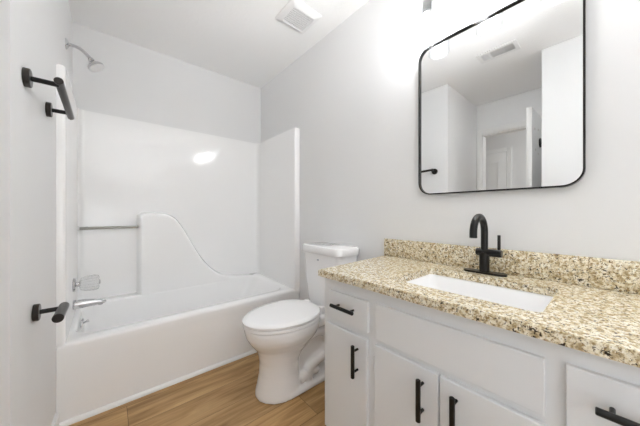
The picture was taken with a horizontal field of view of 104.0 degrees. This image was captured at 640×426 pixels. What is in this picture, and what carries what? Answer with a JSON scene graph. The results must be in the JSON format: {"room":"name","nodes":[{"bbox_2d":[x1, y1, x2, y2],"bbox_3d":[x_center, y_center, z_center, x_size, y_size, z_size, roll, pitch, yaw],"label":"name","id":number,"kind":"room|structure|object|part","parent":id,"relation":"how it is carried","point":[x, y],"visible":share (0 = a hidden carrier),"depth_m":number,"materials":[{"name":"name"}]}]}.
{"room":"bathroom","nodes":[
{"label":"bathroom","id":0,"kind":"room"},
{"bbox_2d":[0,0,72,425],"bbox_3d":[-1.384,-0.154,1.240,0.120,2.440,1.372,0,0,-40],"label":"wall","id":1,"kind":"structure","parent":0,"point":[33,33],"depth_m":0.87,"materials":[{"name":"white paint"}]},
{"bbox_2d":[22,67,74,119],"bbox_3d":[-1.069,-0.455,1.002,0.096,0.068,0.400,0,0,-40],"label":"towel bar","id":2,"kind":"object","parent":1,"relation":"attached to","point":[28,79],"visible":1,"depth_m":0.91,"materials":[{"name":"black metal"}]},
{"bbox_3d":[-0.960,-0.458,0.874,0.069,0.017,0.017,0,0,-40],"label":"post","id":3,"kind":"part","parent":2,"relation":"part of","materials":[{"name":"black metal"}]},
{"bbox_3d":[-1.158,-0.452,1.116,0.057,0.017,0.017,0,0,-40],"label":"post","id":4,"kind":"part","parent":2,"relation":"part of","materials":[{"name":"black metal"}]},
{"bbox_2d":[32,302,69,322],"bbox_3d":[-0.993,0.372,0.917,0.094,0.062,0.179,0,0,-40],"label":"paper holder","id":5,"kind":"object","parent":1,"relation":"attached to","point":[61,310],"visible":1,"depth_m":0.92,"materials":[{"name":"black metal"}]},
{"bbox_3d":[-1.031,0.372,0.961,0.065,0.017,0.017,0,0,-40],"label":"post","id":6,"kind":"part","parent":5,"relation":"part of","materials":[{"name":"black metal"}]},
{"bbox_3d":[-0.964,0.368,0.933,0.031,0.034,0.166,0,0,-40],"label":"roll arm","id":7,"kind":"part","parent":5,"relation":"part of","materials":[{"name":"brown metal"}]},
{"bbox_2d":[51,412,58,425],"bbox_3d":[-1.100,1.024,0.985,0.013,0.085,0.617,0,0,-38],"label":"baseboard","id":8,"kind":"structure","parent":1,"relation":"attached to","point":[55,422],"depth_m":1.20,"materials":[{"name":"white paint"}]},
{"bbox_2d":[65,38,104,71],"bbox_3d":[-1.475,-0.984,1.576,0.179,0.154,0.090,0,0,-40],"label":"shower","id":9,"kind":"object","parent":1,"relation":"attached to","point":[93,66],"visible":1,"depth_m":1.57,"materials":[{"name":"silver metal"}]},
{"bbox_3d":[-1.498,-1.007,1.562,0.116,0.070,0.019,0,0,-40],"label":"arm","id":10,"kind":"part","parent":9,"relation":"part of","materials":[{"name":"silver metal"}]},
{"bbox_2d":[59,349,256,425],"bbox_3d":[-0.736,1.057,1.712,1.485,0.020,0.018,0,0,-40],"label":"trim","id":11,"kind":"structure","parent":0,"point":[170,383],"depth_m":1.48,"materials":[{"name":"white paint"}]},
{"bbox_2d":[73,23,260,143],"bbox_3d":[-1.364,-0.154,2.223,1.782,2.440,0.100,0,0,-40],"label":"wall","id":12,"kind":"structure","parent":0,"point":[136,82],"depth_m":2.15,"materials":[{"name":"white paint"}]},
{"bbox_2d":[69,352,325,425],"bbox_3d":[-0.893,1.091,0.309,3.739,0.050,3.627,0,0,-40],"label":"floor","id":13,"kind":"structure","parent":0,"point":[224,395],"depth_m":1.38,"materials":[{"name":"brown wood"}]},
{"bbox_2d":[56,64,299,422],"bbox_3d":[-0.980,0.160,1.998,1.482,1.812,0.733,0,0,-40],"label":"bathtub","id":14,"kind":"object","parent":13,"relation":"on","point":[215,241],"visible":0.96,"depth_m":1.96,"materials":[{"name":"white plastic"}]},
{"bbox_3d":[-1.481,0.699,1.576,0.044,0.076,0.076,0,0,-40],"label":"overflow plate","id":15,"kind":"part","parent":14,"relation":"part of","materials":[{"name":"silver metal"}]},
{"bbox_2d":[72,276,100,291],"bbox_3d":[-1.473,0.444,1.583,0.128,0.097,0.099,0,0,-40],"label":"shower valve","id":16,"kind":"object","parent":14,"relation":"attached to","point":[75,284],"visible":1,"depth_m":1.53,"materials":[{"name":"silver metal"}]},
{"bbox_2d":[73,299,105,309],"bbox_3d":[-1.462,0.567,1.592,0.156,0.060,0.060,0,0,-40],"label":"tub spout","id":17,"kind":"object","parent":14,"relation":"attached to","point":[81,303],"visible":1,"depth_m":1.57,"materials":[{"name":"silver metal"}]},
{"bbox_2d":[80,226,137,229],"bbox_3d":[-1.571,0.109,1.867,0.347,0.034,0.034,0,0,-40],"label":"rail","id":18,"kind":"object","parent":14,"relation":"attached to","point":[102,227],"visible":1,"depth_m":1.86,"materials":[{"name":"silver metal"}]},
{"bbox_2d":[56,273,299,422],"bbox_3d":[-0.980,0.851,1.998,1.482,0.430,0.733,0,0,-40],"label":"basin","id":19,"kind":"object","parent":14,"relation":"in","point":[134,342],"depth_m":1.61,"materials":[{"name":"white plastic"}]},
{"bbox_3d":[-1.088,0.323,2.283,0.946,0.666,0.096,0,0,-40],"label":"backrest panel","id":20,"kind":"part","parent":14,"relation":"part of","materials":[{"name":"white plastic"}]},
{"bbox_2d":[242,242,358,403],"bbox_3d":[-0.127,0.641,1.573,0.723,0.850,0.410,0,0,-40],"label":"toilet","id":21,"kind":"object","parent":13,"relation":"on","point":[287,336],"visible":0.86,"depth_m":1.46,"materials":[{"name":"white ceramic"}]},
{"bbox_3d":[-0.227,0.604,1.506,0.478,0.026,0.378,0,0,-40],"label":"lid","id":22,"kind":"part","parent":21,"relation":"part of","materials":[{"name":"white plastic"}]},
{"bbox_3d":[-0.226,0.629,1.507,0.475,0.020,0.374,0,0,-40],"label":"seat","id":23,"kind":"part","parent":21,"relation":"part of","materials":[{"name":"white plastic"}]},
{"bbox_3d":[-0.138,0.854,1.581,0.688,0.425,0.363,0,0,-40],"label":"bowl","id":24,"kind":"part","parent":21,"relation":"part of","materials":[{"name":"white ceramic"}]},
{"bbox_3d":[0.065,0.248,1.732,0.216,0.052,0.400,0,0,-40],"label":"tank lid","id":25,"kind":"part","parent":21,"relation":"part of","materials":[{"name":"white ceramic"}]},
{"bbox_3d":[0.067,0.453,1.734,0.198,0.374,0.376,0,0,-40],"label":"tank","id":26,"kind":"part","parent":21,"relation":"part of","materials":[{"name":"white ceramic"}]},
{"bbox_2d":[325,278,639,425],"bbox_3d":[0.549,0.675,0.894,0.582,0.782,1.063,0,0,-40],"label":"vanity cabinet","id":27,"kind":"object","parent":13,"relation":"on","point":[390,361],"visible":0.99,"depth_m":0.72,"materials":[{"name":"white paint"}]},
{"bbox_3d":[0.093,0.387,1.013,0.040,0.015,0.123,0,0,-40],"label":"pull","id":28,"kind":"part","parent":27,"relation":"part of","materials":[{"name":"black metal"}]},
{"bbox_3d":[0.109,0.712,1.035,0.015,0.458,0.222,0,0,-41],"label":"door","id":29,"kind":"part","parent":27,"relation":"part of","materials":[{"name":"white paint"}]},
{"bbox_3d":[0.115,0.396,1.028,0.015,0.118,0.206,0,0,-41],"label":"drawer","id":30,"kind":"part","parent":27,"relation":"part of","materials":[{"name":"white paint"}]},
{"bbox_3d":[0.134,0.572,0.967,0.038,0.124,0.015,0,0,-40],"label":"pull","id":31,"kind":"part","parent":27,"relation":"part of","materials":[{"name":"black metal"}]},
{"bbox_3d":[0.281,0.713,0.839,0.015,0.456,0.231,0,0,-41],"label":"door","id":32,"kind":"part","parent":27,"relation":"part of","materials":[{"name":"white paint"}]},
{"bbox_3d":[0.308,0.572,0.770,0.038,0.128,0.015,0,0,-40],"label":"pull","id":33,"kind":"part","parent":27,"relation":"part of","materials":[{"name":"black metal"}]},
{"bbox_3d":[0.372,0.572,0.696,0.038,0.128,0.015,0,0,-40],"label":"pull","id":34,"kind":"part","parent":27,"relation":"part of","materials":[{"name":"black metal"}]},
{"bbox_3d":[0.361,0.398,0.748,0.015,0.130,0.466,0,0,-41],"label":"false panel","id":35,"kind":"part","parent":27,"relation":"part of","materials":[{"name":"white paint"}]},
{"bbox_2d":[318,238,639,367],"bbox_3d":[0.556,0.218,0.901,0.562,0.130,1.145,0,0,-40],"label":"countertop","id":36,"kind":"structure","parent":27,"relation":"on","point":[594,307],"depth_m":0.82,"materials":[{"name":"stone"}]},
{"bbox_2d":[407,274,552,311],"bbox_3d":[0.540,0.347,0.903,0.339,0.126,0.466,0,0,-40],"label":"sink","id":37,"kind":"object","parent":36,"relation":"in","point":[529,301],"visible":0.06,"depth_m":0.99,"materials":[{"name":"white ceramic"}]},
{"bbox_2d":[464,214,506,276],"bbox_3d":[0.652,0.129,1.023,0.165,0.253,0.159,0,0,-40],"label":"faucet","id":38,"kind":"object","parent":36,"relation":"on","point":[484,253],"visible":1,"depth_m":1.04,"materials":[{"name":"black metal"}]},
{"bbox_3d":[0.648,0.084,1.020,0.154,0.163,0.026,0,0,-40],"label":"spout","id":39,"kind":"part","parent":38,"relation":"part of","materials":[{"name":"black metal"}]},
{"bbox_3d":[0.697,0.251,1.061,0.047,0.008,0.159,0,0,-40],"label":"plate","id":40,"kind":"part","parent":38,"relation":"part of","materials":[{"name":"black metal"}]},
{"bbox_3d":[0.731,0.123,1.021,0.011,0.065,0.012,0,0,5],"label":"lever","id":41,"kind":"part","parent":38,"relation":"part of","materials":[{"name":"black metal"}]},
{"bbox_3d":[0.438,0.713,0.660,0.015,0.456,0.233,0,0,-41],"label":"door","id":42,"kind":"part","parent":27,"relation":"part of","materials":[{"name":"white paint"}]},
{"bbox_3d":[0.618,0.418,0.455,0.015,0.177,0.244,0,0,-41],"label":"drawer","id":43,"kind":"part","parent":27,"relation":"part of","materials":[{"name":"white paint"}]},
{"bbox_3d":[0.592,0.386,0.446,0.040,0.015,0.136,0,0,-40],"label":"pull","id":44,"kind":"part","parent":27,"relation":"part of","materials":[{"name":"black metal"}]},
{"bbox_2d":[68,0,368,87],"bbox_3d":[-0.893,-1.399,0.309,3.739,0.050,3.627,0,0,-40],"label":"ceiling","id":45,"kind":"structure","parent":0,"point":[240,40],"depth_m":1.86,"materials":[{"name":"white paint"}]},
{"bbox_2d":[275,0,321,33],"bbox_3d":[-0.152,-1.361,1.748,0.245,0.026,0.233,0,0,-40],"label":"exhaust fan","id":46,"kind":"object","parent":45,"relation":"attached to","point":[295,14],"visible":1,"depth_m":1.73,"materials":[{"name":"white plastic"}]},
{"bbox_2d":[283,8,312,30],"bbox_3d":[-0.152,-1.353,1.748,0.165,0.005,0.153,0,0,-40],"label":"grille","id":47,"kind":"object","parent":46,"relation":"attached to","point":[299,19],"depth_m":1.74,"materials":[{"name":"white plastic"}]},
{"bbox_2d":[261,0,639,299],"bbox_3d":[0.495,-0.154,1.487,0.100,2.440,3.627,0,0,-40],"label":"wall","id":48,"kind":"structure","parent":0,"point":[352,97],"depth_m":1.40,"materials":[{"name":"white paint"}]},
{"bbox_2d":[416,0,483,32],"bbox_3d":[0.690,-0.984,1.076,0.131,0.280,0.560,0,0,-40],"label":"vanity light","id":49,"kind":"object","parent":48,"relation":"attached to","point":[427,22],"visible":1,"depth_m":1.22,"materials":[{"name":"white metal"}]},
{"bbox_2d":[421,0,433,32],"bbox_3d":[0.531,-1.001,1.241,0.060,0.205,0.060,0,0,-40],"label":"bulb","id":50,"kind":"object","parent":49,"relation":"attached to","point":[427,22],"depth_m":1.22,"materials":[{"name":"white"}]},
{"bbox_2d":[472,0,483,3],"bbox_3d":[0.679,-1.001,1.067,0.060,0.205,0.060,0,0,-40],"label":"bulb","id":51,"kind":"object","parent":49,"relation":"attached to","point":[474,1],"depth_m":1.07,"materials":[{"name":"white"}]},
{"bbox_2d":[418,0,585,194],"bbox_3d":[0.732,-0.478,1.108,0.026,0.767,0.611,0,0,-40],"label":"wall mirror","id":52,"kind":"object","parent":48,"relation":"attached to","point":[502,96],"visible":1,"depth_m":1.05,"materials":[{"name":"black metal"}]},
{"bbox_2d":[384,238,639,293],"bbox_3d":[0.762,0.204,1.076,0.020,0.102,1.145,0,0,-40],"label":"backsplash","id":53,"kind":"structure","parent":48,"relation":"attached to","point":[603,273],"depth_m":0.96,"materials":[{"name":"stone"}]}
]}

